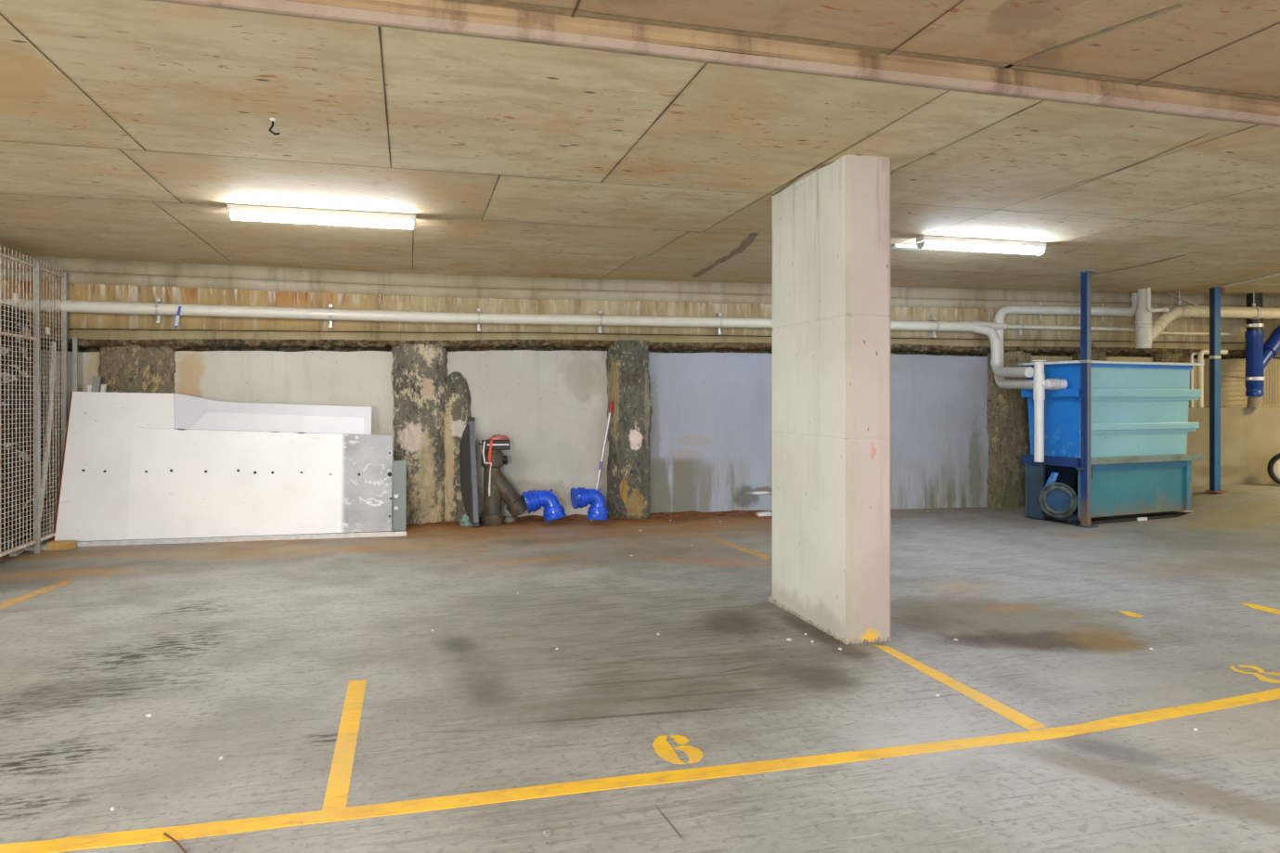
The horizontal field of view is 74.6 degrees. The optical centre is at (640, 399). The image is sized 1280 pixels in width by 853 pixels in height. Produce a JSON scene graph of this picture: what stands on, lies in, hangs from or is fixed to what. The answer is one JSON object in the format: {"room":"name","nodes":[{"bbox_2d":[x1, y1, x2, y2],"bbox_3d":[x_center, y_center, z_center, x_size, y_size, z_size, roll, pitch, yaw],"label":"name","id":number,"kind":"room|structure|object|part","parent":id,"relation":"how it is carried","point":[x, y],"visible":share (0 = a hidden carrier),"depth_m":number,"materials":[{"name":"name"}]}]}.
{"room":"parking garage","nodes":[
{"label":"parking garage","id":0,"kind":"room"},
{"bbox_2d":[0,483,1279,852],"bbox_3d":[2.419,1.130,2.527,22.000,0.240,15.600,0,0,-15],"label":"floor","id":1,"kind":"structure","parent":0,"point":[246,653],"depth_m":3.63,"materials":[{"name":"concrete"}]},
{"bbox_2d":[9,548,25,556],"bbox_3d":[-5.043,1.237,6.819,0.050,0.022,0.362,0,0,-25],"label":"strip","id":2,"kind":"object","parent":1,"relation":"on","point":[17,552],"visible":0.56,"depth_m":6.71,"materials":[{"name":"white plastic"}]},
{"bbox_2d":[0,303,46,548],"bbox_3d":[-5.529,0.213,6.801,1.052,2.034,0.929,0,0,-15],"label":"wrapped bundle","id":3,"kind":"object","parent":1,"relation":"on","point":[43,429],"visible":0.48,"depth_m":6.83,"materials":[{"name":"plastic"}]},
{"bbox_2d":[0,245,67,556],"bbox_3d":[-4.666,0.055,5.992,0.040,2.390,2.858,0,0,-15],"label":"wire cage","id":4,"kind":"object","parent":1,"relation":"on","point":[37,538],"visible":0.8,"depth_m":6.79,"materials":[{"name":"grey metal"}]},
{"bbox_3d":[-4.787,-0.780,6.446,0.006,0.060,0.075,0,0,-15],"label":"tag plate","id":5,"kind":"part","parent":4,"relation":"part of","materials":[{"name":"white plastic"}]},
{"bbox_3d":[-4.595,-0.490,5.710,0.022,0.018,2.240,0,0,-15],"label":"rail","id":6,"kind":"part","parent":4,"relation":"part of","materials":[{"name":"metal"}]},
{"bbox_3d":[-4.674,1.150,6.000,0.030,0.024,2.840,0,0,-15],"label":"rail","id":7,"kind":"part","parent":4,"relation":"part of","materials":[{"name":"metal"}]},
{"bbox_3d":[-4.674,-1.070,6.000,0.022,0.018,2.840,0,0,-15],"label":"rail","id":8,"kind":"part","parent":4,"relation":"part of","materials":[{"name":"metal"}]},
{"bbox_3d":[-4.887,0.070,6.812,0.034,2.360,0.036,0,0,-15],"label":"corner post","id":9,"kind":"part","parent":4,"relation":"part of","materials":[{"name":"metal"}]},
{"bbox_3d":[-4.940,-0.570,7.005,0.006,0.060,0.075,0,0,-15],"label":"tag plate","id":10,"kind":"part","parent":4,"relation":"part of","materials":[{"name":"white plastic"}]},
{"bbox_3d":[-5.035,0.070,7.353,0.034,2.360,0.036,0,0,-15],"label":"corner post","id":11,"kind":"part","parent":4,"relation":"part of","materials":[{"name":"metal"}]},
{"bbox_2d":[23,543,46,550],"bbox_3d":[-4.996,1.232,6.983,0.220,0.034,0.120,0,0,-10],"label":"white offcut","id":12,"kind":"object","parent":1,"relation":"on","point":[43,546],"visible":0.36,"depth_m":6.93,"materials":[{"name":"plastic"}]},
{"bbox_2d":[0,579,74,609],"bbox_3d":[-3.885,1.250,5.408,0.093,0.003,0.863,0,0,-6],"label":"parking line","id":13,"kind":"object","parent":1,"relation":"on","point":[45,589],"visible":1,"depth_m":5.39,"materials":[{"name":"yellow paint"}]},
{"bbox_2d":[33,341,55,547],"bbox_3d":[-5.016,0.365,7.083,0.052,1.716,0.374,0,0,-15],"label":"strip","id":14,"kind":"object","parent":1,"relation":"on","point":[44,469],"visible":0.68,"depth_m":7.13,"materials":[{"name":"grey metal"}]},
{"bbox_2d":[40,536,52,543],"bbox_3d":[-5.124,1.220,7.252,0.100,0.056,0.100,0,0,-27],"label":"grey offcut","id":15,"kind":"object","parent":1,"relation":"on","point":[45,541],"visible":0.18,"depth_m":7.21,"materials":[{"name":"metal"}]},
{"bbox_2d":[46,540,75,550],"bbox_3d":[-4.811,1.216,6.983,0.180,0.066,0.090,0,0,-12],"label":"block","id":16,"kind":"object","parent":1,"relation":"on","point":[64,545],"visible":1,"depth_m":6.94,"materials":[{"name":"yellow wood"}]},
{"bbox_2d":[72,336,77,391],"bbox_3d":[-4.987,0.350,7.417,0.035,1.800,0.030,0,0,-15],"label":"channel","id":17,"kind":"object","parent":1,"relation":"on","point":[74,339],"visible":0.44,"depth_m":7.40,"materials":[{"name":"metal"}]},
{"bbox_2d":[87,385,91,391],"bbox_3d":[-4.845,0.549,7.309,0.040,1.342,0.211,0,0,3],"label":"stud","id":18,"kind":"object","parent":1,"relation":"on","point":[89,387],"visible":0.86,"depth_m":7.38,"materials":[{"name":"white plastic"}]},
{"bbox_2d":[90,375,101,392],"bbox_3d":[-4.801,0.508,7.328,0.065,1.424,0.238,0,0,3],"label":"stud","id":19,"kind":"object","parent":1,"relation":"on","point":[96,380],"visible":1,"depth_m":7.41,"materials":[{"name":"metal"}]},
{"bbox_2d":[100,384,106,392],"bbox_3d":[-4.743,0.545,7.332,0.041,1.351,0.212,0,0,3],"label":"stud","id":20,"kind":"object","parent":1,"relation":"on","point":[103,386],"visible":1,"depth_m":7.41,"materials":[{"name":"white metal"}]},
{"bbox_2d":[163,832,186,852],"bbox_3d":[-1.302,1.242,2.354,0.150,0.010,0.009,0,0,41],"label":"stick","id":21,"kind":"object","parent":1,"relation":"on","point":[164,833],"visible":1,"depth_m":2.35,"materials":[{"name":"brown wood"}]},
{"bbox_2d":[75,530,407,546],"bbox_3d":[-3.482,1.230,7.444,2.731,0.041,0.110,0,0,-12],"label":"channel","id":22,"kind":"object","parent":1,"relation":"on","point":[402,533],"visible":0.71,"depth_m":7.38,"materials":[{"name":"white metal"}]},
{"bbox_2d":[52,391,174,541],"bbox_3d":[-4.548,0.575,7.329,0.953,1.282,0.182,0,0,-13],"label":"sheet","id":23,"kind":"object","parent":22,"relation":"on","point":[93,504],"visible":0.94,"depth_m":7.29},
{"bbox_2d":[127,427,392,540],"bbox_3d":[-3.372,0.733,7.558,2.198,0.964,0.130,0,0,-13],"label":"sheet","id":24,"kind":"object","parent":22,"relation":"on","point":[185,483],"visible":1,"depth_m":7.54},
{"bbox_2d":[173,393,371,434],"bbox_3d":[-3.374,0.580,7.617,1.788,1.260,0.174,0,0,-13],"label":"sheet","id":25,"kind":"object","parent":1,"relation":"on","point":[190,412],"visible":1,"depth_m":7.66,"materials":[{"name":"white plastic"}]},
{"bbox_2d":[322,680,366,810],"bbox_3d":[-1.093,1.250,3.147,0.075,0.002,1.225,0,0,-15],"label":"parking line","id":26,"kind":"object","parent":1,"relation":"on","point":[336,795],"visible":1,"depth_m":3.00,"materials":[{"name":"yellow paint"}]},
{"bbox_2d":[391,460,406,530],"bbox_3d":[-2.365,0.898,7.804,0.371,0.645,0.085,0,0,-13],"label":"metal sheet","id":27,"kind":"object","parent":1,"relation":"on","point":[399,467],"visible":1,"depth_m":7.82,"materials":[{"name":"grey metal"}]},
{"bbox_2d":[459,513,472,526],"bbox_3d":[-1.704,1.181,8.319,0.176,0.135,0.137,0,0,-15],"label":"rag","id":28,"kind":"object","parent":1,"relation":"on","point":[464,521],"visible":0.62,"depth_m":8.27,"materials":[{"name":"green fabric"}]},
{"bbox_2d":[459,417,479,527],"bbox_3d":[-1.689,0.717,8.363,0.091,1.074,0.438,0,0,-31],"label":"panel","id":29,"kind":"object","parent":1,"relation":"on","point":[468,470],"visible":1,"depth_m":8.30,"materials":[{"name":"black plastic"}]},
{"bbox_2d":[480,450,527,526],"bbox_3d":[-1.345,0.878,8.417,0.486,0.745,0.239,0,0,-15],"label":"pipe","id":30,"kind":"object","parent":1,"relation":"on","point":[500,487],"visible":0.86,"depth_m":8.33,"materials":[{"name":"black plastic"}]},
{"bbox_2d":[480,452,504,467],"bbox_3d":[-1.474,0.605,8.391,0.222,0.140,0.221,0,0,-15],"label":"socket","id":31,"kind":"object","parent":30,"relation":"attached to","point":[497,458],"depth_m":8.30,"materials":[{"name":"metal"}]},
{"bbox_2d":[478,439,510,450],"bbox_3d":[-1.459,0.455,8.383,0.305,0.098,0.204,0,0,-15],"label":"box","id":32,"kind":"object","parent":30,"relation":"on","point":[497,445],"visible":0.88,"depth_m":8.30,"materials":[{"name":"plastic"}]},
{"bbox_2d":[482,438,491,496],"bbox_3d":[-1.500,0.673,8.290,0.092,0.564,0.110,0,0,-1],"label":"cable","id":33,"kind":"object","parent":32,"relation":"hanging from","point":[490,463],"visible":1,"depth_m":8.24,"materials":[{"name":"white plastic"}]},
{"bbox_2d":[488,439,492,465],"bbox_3d":[-1.506,0.528,8.321,0.046,0.263,0.166,0,0,-34],"label":"strap","id":34,"kind":"object","parent":32,"relation":"hanging from","point":[491,440],"visible":1,"depth_m":8.26,"materials":[{"name":"red plastic"}]},
{"bbox_2d":[489,434,509,439],"bbox_3d":[-1.409,0.376,8.399,0.200,0.054,0.180,0,0,-15],"label":"cloth","id":35,"kind":"object","parent":32,"relation":"on","point":[495,436],"visible":0.99,"depth_m":8.34,"materials":[{"name":"red fabric"}]},
{"bbox_2d":[505,494,527,517],"bbox_3d":[-1.224,1.074,8.440,0.241,0.226,0.218,0,0,-15],"label":"socket","id":36,"kind":"object","parent":30,"relation":"attached to","point":[516,505],"depth_m":8.35,"materials":[{"name":"metal"}]},
{"bbox_2d":[0,724,1079,852],"bbox_3d":[-0.075,1.249,2.736,3.653,0.004,0.091,0,0,-14],"label":"parking line","id":37,"kind":"object","parent":1,"relation":"on","point":[226,827],"visible":1,"depth_m":2.63,"materials":[{"name":"yellow paint"}]},
{"bbox_2d":[522,489,566,521],"bbox_3d":[-0.950,1.056,8.343,0.433,0.328,0.226,0,0,-6],"label":"pipe bend","id":38,"kind":"object","parent":1,"relation":"on","point":[535,499],"visible":1,"depth_m":8.28,"materials":[{"name":"blue plastic"}]},
{"bbox_2d":[543,829,552,837],"bbox_3d":[-0.265,1.246,2.412,0.028,0.008,0.028,0,0,-15],"label":"bolt","id":39,"kind":"object","parent":1,"relation":"on","point":[547,833],"visible":1,"depth_m":2.40,"materials":[{"name":"metal"}]},
{"bbox_2d":[569,487,607,520],"bbox_3d":[-0.496,1.044,8.355,0.366,0.344,0.217,0,0,-15],"label":"pipe bend","id":40,"kind":"object","parent":1,"relation":"on","point":[580,497],"visible":1,"depth_m":8.30,"materials":[{"name":"blue plastic"}]},
{"bbox_2d":[423,509,772,524],"bbox_3d":[-0.338,1.228,8.782,4.213,0.053,0.327,0,0,-11],"label":"clay piece","id":41,"kind":"object","parent":1,"relation":"on","point":[691,513],"visible":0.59,"depth_m":8.87,"materials":[{"name":"brown soil"}]},
{"bbox_2d":[503,515,516,522],"bbox_3d":[-1.329,1.218,8.574,0.134,0.061,0.113,0,0,2],"label":"lump","id":42,"kind":"object","parent":41,"relation":"on","point":[509,519],"visible":0.99,"depth_m":8.54,"materials":[{"name":"grey stone"}]},
{"bbox_2d":[595,400,613,490],"bbox_3d":[-0.395,0.635,8.726,0.260,1.235,0.037,0,0,-25],"label":"pole","id":43,"kind":"object","parent":1,"relation":"on","point":[611,402],"visible":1,"depth_m":8.73,"materials":[{"name":"silver metal"}]},
{"bbox_2d":[110,510,1197,810],"bbox_3d":[1.161,1.246,5.807,3.820,0.007,8.137,0,0,23],"label":"litter","id":44,"kind":"object","parent":1,"relation":"on","point":[790,640],"visible":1,"depth_m":4.18,"materials":[{"name":"white paper"}]},
{"bbox_2d":[652,735,702,763],"bbox_3d":[0.130,1.250,3.001,0.158,0.003,0.252,0,0,-15],"label":"stencil number","id":45,"kind":"object","parent":1,"relation":"on","point":[661,745],"visible":1,"depth_m":2.98,"materials":[{"name":"yellow paint"}]},
{"bbox_2d":[703,534,771,560],"bbox_3d":[0.830,1.250,7.119,0.113,0.003,1.266,0,0,-19],"label":"parking line","id":46,"kind":"object","parent":1,"relation":"on","point":[763,556],"visible":0.86,"depth_m":6.99,"materials":[{"name":"yellow paint"}]},
{"bbox_2d":[756,511,771,516],"bbox_3d":[1.325,1.228,8.976,0.160,0.040,0.060,0,0,-18],"label":"white offcut","id":47,"kind":"object","parent":1,"relation":"on","point":[764,513],"visible":1,"depth_m":8.95,"materials":[{"name":"plastic"}]},
{"bbox_2d":[874,645,1047,729],"bbox_3d":[1.362,1.250,3.731,0.091,0.002,1.131,0,0,-15],"label":"parking line","id":48,"kind":"object","parent":1,"relation":"on","point":[1017,717],"visible":1,"depth_m":3.56,"materials":[{"name":"yellow paint"}]},
{"bbox_2d":[1075,271,1098,528],"bbox_3d":[4.382,0.000,8.228,0.160,2.500,0.120,0,0,-23],"label":"steel post","id":49,"kind":"object","parent":1,"relation":"on","point":[1085,276],"visible":1,"depth_m":8.22,"materials":[{"name":"navy paint"},{"name":"blue painted steel"},{"name":"galvanised steel"}]},
{"bbox_3d":[4.389,-1.244,8.240,0.130,0.012,0.090,0,0,-23],"label":"head plate","id":50,"kind":"part","parent":49,"relation":"part of","materials":[{"name":"grey metal"}]},
{"bbox_3d":[4.382,1.244,8.228,0.160,0.012,0.120,0,0,-23],"label":"foot plate","id":51,"kind":"part","parent":49,"relation":"part of","materials":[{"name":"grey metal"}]},
{"bbox_2d":[1018,360,1204,525],"bbox_3d":[5.019,0.433,8.952,1.886,1.630,0.787,0,0,-24],"label":"storage tank","id":52,"kind":"object","parent":1,"relation":"on","point":[1140,462],"visible":0.84,"depth_m":8.65,"materials":[{"name":"blue paint"}]},
{"bbox_3d":[4.139,0.958,8.781,0.065,0.565,0.220,0,0,-23],"label":"leg","id":53,"kind":"part","parent":52,"relation":"part of","materials":[{"name":"blue metal"}]},
{"bbox_2d":[1032,359,1067,462],"bbox_3d":[4.120,0.117,8.468,0.334,1.025,0.134,0,0,-6],"label":"vent pipe","id":54,"kind":"object","parent":52,"relation":"attached to","point":[1040,383],"visible":1,"depth_m":8.42,"materials":[{"name":"white plastic"}]},
{"bbox_2d":[1033,374,1045,400],"bbox_3d":[4.019,-0.120,8.459,0.106,0.260,0.104,0,0,-15],"label":"socket","id":55,"kind":"object","parent":54,"relation":"attached to","point":[1039,380],"depth_m":8.42,"materials":[{"name":"white plastic"}]},
{"bbox_3d":[4.216,0.630,8.597,0.090,0.090,0.660,0,0,-23],"label":"frame","id":56,"kind":"part","parent":52,"relation":"part of","materials":[{"name":"blue paint"}]},
{"bbox_2d":[1045,471,1059,486],"bbox_3d":[4.230,0.860,8.630,0.144,0.223,0.057,0,0,32],"label":"flap","id":57,"kind":"object","parent":52,"relation":"hanging from","point":[1053,477],"visible":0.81,"depth_m":8.61,"materials":[{"name":"blue plastic"}]},
{"bbox_2d":[1038,482,1078,520],"bbox_3d":[4.318,1.038,8.605,0.374,0.385,0.304,0,0,38],"label":"pump","id":58,"kind":"object","parent":52,"relation":"attached to","point":[1058,500],"visible":1,"depth_m":8.50,"materials":[{"name":"blue metal"}]},
{"bbox_3d":[4.388,0.953,8.715,0.380,0.555,0.500,0,0,-23],"label":"recess panel","id":59,"kind":"part","parent":52,"relation":"part of","materials":[{"name":"blue metal"}]},
{"bbox_3d":[5.133,0.935,8.679,1.640,0.570,0.075,0,0,-23],"label":"panel","id":60,"kind":"part","parent":52,"relation":"part of","materials":[{"name":"teal metal"}]},
{"bbox_3d":[5.203,0.618,8.668,1.780,0.065,0.090,0,0,-23],"label":"belt rail","id":61,"kind":"part","parent":52,"relation":"part of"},
{"bbox_2d":[1118,610,1144,618],"bbox_3d":[2.850,1.250,4.876,0.081,0.003,0.160,0,0,-15],"label":"paint patch","id":62,"kind":"object","parent":1,"relation":"on","point":[1130,614],"visible":1,"depth_m":4.88,"materials":[{"name":"yellow paint"}]},
{"bbox_2d":[1137,517,1147,520],"bbox_3d":[5.156,1.232,8.625,0.120,0.033,0.029,0,0,-23],"label":"wedge","id":63,"kind":"object","parent":1,"relation":"on","point":[1139,518],"visible":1,"depth_m":8.61,"materials":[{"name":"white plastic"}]},
{"bbox_2d":[1074,687,1279,735],"bbox_3d":[2.400,1.249,3.450,1.693,0.004,0.087,0,0,-20],"label":"parking line","id":64,"kind":"object","parent":1,"relation":"on","point":[1151,716],"visible":1,"depth_m":3.34,"materials":[{"name":"yellow paint"}]},
{"bbox_2d":[1205,287,1228,492],"bbox_3d":[6.475,-0.103,9.409,0.200,2.287,0.140,0,0,-15],"label":"steel post","id":65,"kind":"object","parent":1,"relation":"on","point":[1214,356],"visible":1,"depth_m":9.39,"materials":[{"name":"blue metal"}]},
{"bbox_3d":[6.475,1.033,9.409,0.200,0.014,0.140,0,0,-15],"label":"foot plate","id":66,"kind":"part","parent":65,"relation":"part of","materials":[{"name":"brown metal"}]},
{"bbox_2d":[1229,664,1279,683],"bbox_3d":[2.842,1.250,3.820,0.208,0.003,0.257,0,0,-15],"label":"stencil number","id":67,"kind":"object","parent":1,"relation":"on","point":[1260,677],"visible":1,"depth_m":3.82,"materials":[{"name":"yellow paint"}]},
{"bbox_2d":[1241,603,1279,614],"bbox_3d":[3.740,1.250,4.962,0.124,0.003,0.383,0,0,-15],"label":"parking line","id":68,"kind":"object","parent":1,"relation":"on","point":[1254,606],"visible":1,"depth_m":5.01,"materials":[{"name":"yellow paint"}]},
{"bbox_2d":[1267,452,1279,484],"bbox_3d":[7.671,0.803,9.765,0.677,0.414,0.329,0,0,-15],"label":"wheel","id":69,"kind":"object","parent":1,"relation":"on","point":[1273,465],"visible":1,"depth_m":9.75,"materials":[{"name":"black rubber"}]},
{"bbox_2d":[0,0,1279,297],"bbox_3d":[2.419,-1.428,2.527,22.000,0.364,15.600,0,0,-15],"label":"ceiling","id":70,"kind":"structure","parent":0,"point":[518,143],"depth_m":4.20,"materials":[{"name":"concrete"}]},
{"bbox_2d":[268,117,279,135],"bbox_3d":[-1.625,-1.210,3.740,0.054,0.080,0.034,0,0,16],"label":"ceiling hook","id":71,"kind":"object","parent":70,"relation":"attached to","point":[272,120],"visible":1,"depth_m":3.73,"materials":[{"name":"black metal"}]},
{"bbox_2d":[226,204,415,230],"bbox_3d":[-2.093,-1.204,5.580,1.170,0.092,0.112,0,0,-15],"label":"ceiling light","id":72,"kind":"object","parent":70,"relation":"attached to","point":[235,212],"visible":1,"depth_m":5.53,"materials":[{"name":"white plastic"}]},
{"bbox_2d":[230,210,413,229],"bbox_3d":[-2.093,-1.185,5.580,1.130,0.047,0.100,0,0,-15],"label":"diffuser","id":73,"kind":"object","parent":72,"relation":"attached to","point":[319,217],"depth_m":5.55,"materials":[{"name":"white plastic"}]},
{"bbox_2d":[890,244,925,250],"bbox_3d":[2.186,-1.238,6.856,0.300,0.024,0.120,0,0,-15],"label":"ceiling light","id":74,"kind":"object","parent":70,"relation":"attached to","point":[906,247],"visible":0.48,"depth_m":6.81,"materials":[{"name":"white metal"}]},
{"bbox_2d":[915,235,1047,255],"bbox_3d":[2.690,-1.204,6.607,1.120,0.092,0.112,0,0,-15],"label":"ceiling light","id":75,"kind":"object","parent":70,"relation":"attached to","point":[937,242],"visible":1,"depth_m":6.55,"materials":[{"name":"white plastic"}]},
{"bbox_2d":[922,240,1044,254],"bbox_3d":[2.690,-1.185,6.607,1.080,0.047,0.100,0,0,-15],"label":"diffuser","id":76,"kind":"object","parent":75,"relation":"attached to","point":[989,246],"depth_m":6.57,"materials":[{"name":"white plastic"}]},
{"bbox_2d":[1146,287,1169,312],"bbox_3d":[5.831,-1.113,9.469,0.267,0.274,0.056,0,0,-11],"label":"conduit","id":77,"kind":"object","parent":70,"relation":"attached to","point":[1148,290],"visible":1,"depth_m":9.44,"materials":[{"name":"white plastic"}]},
{"bbox_2d":[1166,292,1198,305],"bbox_3d":[6.280,-1.155,9.725,0.402,0.149,0.020,0,0,-11],"label":"strut","id":78,"kind":"object","parent":70,"relation":"attached to","point":[1168,293],"visible":0.86,"depth_m":9.72,"materials":[{"name":"metal"}]},
{"bbox_2d":[1134,288,1279,349],"bbox_3d":[8.527,-0.915,10.091,5.850,0.670,0.185,0,0,-11],"label":"pipe","id":79,"kind":"object","parent":70,"relation":"attached to","point":[1146,330],"visible":0.94,"depth_m":9.58,"materials":[{"name":"white plastic"}]},
{"bbox_2d":[1221,272,1279,287],"bbox_3d":[6.346,-1.235,8.624,0.039,0.030,1.263,0,0,6],"label":"conduit","id":80,"kind":"object","parent":70,"relation":"attached to","point":[1276,274],"visible":1,"depth_m":8.72,"materials":[{"name":"white plastic"}]},
{"bbox_2d":[0,254,1279,539],"bbox_3d":[2.021,0.000,9.336,19.240,2.700,1.079,0,0,-13],"label":"wall","id":81,"kind":"structure","parent":0,"point":[691,423],"depth_m":8.80,"materials":[{"name":"concrete"}]},
{"bbox_3d":[-3.446,0.408,8.150,2.455,1.784,0.013,0,0,-19],"label":"infill panel","id":82,"kind":"part","parent":81,"relation":"part of","materials":[{"name":"beige paint"}]},
{"bbox_2d":[0,297,1034,377],"bbox_3d":[-1.392,-0.568,8.151,11.396,0.694,1.010,0,0,-10],"label":"drain pipe","id":83,"kind":"object","parent":81,"relation":"attached to","point":[988,329],"visible":0.98,"depth_m":8.40,"materials":[{"name":"white plastic"}]},
{"bbox_3d":[3.899,-0.542,9.048,0.329,0.641,0.937,0,0,-1],"label":"drop leg","id":84,"kind":"part","parent":83,"relation":"part of","materials":[{"name":"white plastic"}]},
{"bbox_3d":[-1.204,0.394,8.766,2.207,1.813,0.030,0,0,-11],"label":"infill panel","id":85,"kind":"part","parent":81,"relation":"part of","materials":[{"name":"white paint"}]},
{"bbox_3d":[0.867,0.396,9.154,2.007,1.809,0.013,0,0,-10],"label":"infill panel","id":86,"kind":"part","parent":81,"relation":"part of","materials":[{"name":"white paint"}]},
{"bbox_3d":[3.062,0.393,9.562,2.459,1.814,0.016,0,0,-11],"label":"infill panel","id":87,"kind":"part","parent":81,"relation":"part of","materials":[{"name":"white paint"}]},
{"bbox_2d":[993,292,1137,388],"bbox_3d":[4.704,-0.669,9.519,2.279,1.142,0.885,0,0,-35],"label":"pipe","id":88,"kind":"object","parent":81,"relation":"attached to","point":[1040,310],"visible":0.81,"depth_m":9.59,"materials":[{"name":"white plastic"}]},
{"bbox_2d":[1007,321,1135,336],"bbox_3d":[4.957,-0.810,9.720,1.733,0.160,0.134,0,0,-11],"label":"pipe","id":89,"kind":"object","parent":81,"relation":"attached to","point":[1018,324],"visible":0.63,"depth_m":9.64,"materials":[{"name":"white plastic"}]},
{"bbox_3d":[7.871,0.391,10.457,7.325,1.817,0.014,0,0,-11],"label":"infill panel","id":90,"kind":"part","parent":81,"relation":"part of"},
{"bbox_2d":[1160,331,1234,336],"bbox_3d":[6.650,-0.785,10.065,1.029,0.050,0.076,0,0,-11],"label":"pipe","id":91,"kind":"object","parent":81,"relation":"attached to","point":[1199,333],"visible":0.82,"depth_m":10.02,"materials":[{"name":"beige plastic"}]},
{"bbox_2d":[767,154,891,645],"bbox_3d":[1.052,0.013,4.777,0.274,2.531,0.996,0,0,-15],"label":"concrete pillar","id":92,"kind":"structure","parent":0,"point":[831,227],"depth_m":4.41,"materials":[{"name":"beige concrete"}]},
{"bbox_2d":[445,0,1279,102],"bbox_3d":[3.297,-1.350,-0.685,22.000,0.001,8.940,0,0,-15],"label":"ceiling","id":93,"kind":"structure","parent":0,"point":[1005,32],"depth_m":3.04,"materials":[{"name":"concrete"}]},
{"bbox_2d":[1186,407,1279,486],"bbox_3d":[8.759,0.725,10.336,5.682,1.250,0.140,0,0,-10],"label":"wall","id":94,"kind":"structure","parent":0,"point":[1249,436],"depth_m":9.97,"materials":[{"name":"beige paint"}]},
{"bbox_2d":[1189,352,1198,407],"bbox_3d":[6.636,-0.229,10.021,0.203,0.658,0.044,0,0,-23],"label":"pipe","id":95,"kind":"object","parent":94,"relation":"on","point":[1192,355],"visible":0.77,"depth_m":9.98,"materials":[{"name":"white plastic"}]},
{"bbox_2d":[1196,349,1228,407],"bbox_3d":[6.813,-0.246,10.009,0.408,0.693,0.077,0,0,-15],"label":"pipe","id":96,"kind":"object","parent":94,"relation":"on","point":[1200,356],"visible":0.78,"depth_m":9.95,"materials":[{"name":"beige plastic"}]},
{"bbox_2d":[1220,292,1279,407],"bbox_3d":[7.582,-0.575,10.029,1.249,1.350,0.294,0,0,-5],"label":"standpipe","id":97,"kind":"object","parent":94,"relation":"on","point":[1258,355],"visible":0.98,"depth_m":9.90,"materials":[{"name":"blue plastic"}]},
{"bbox_3d":[7.078,-0.264,10.026,0.316,0.058,0.014,0,0,37],"label":"stay rod","id":98,"kind":"part","parent":97,"relation":"part of","materials":[{"name":"metal"}]},
{"bbox_2d":[1244,330,1264,396],"bbox_3d":[7.280,-0.418,9.952,0.184,0.770,0.184,0,0,-15],"label":"pipe","id":99,"kind":"object","parent":97,"relation":"attached to","point":[1254,378],"depth_m":9.88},
{"bbox_2d":[1262,352,1279,403],"bbox_3d":[7.688,-0.500,10.126,0.660,1.200,0.040,0,0,-15],"label":"mesh panel","id":100,"kind":"object","parent":94,"relation":"on","point":[1277,355],"visible":0.43,"depth_m":10.10,"materials":[{"name":"metal"}]}
]}

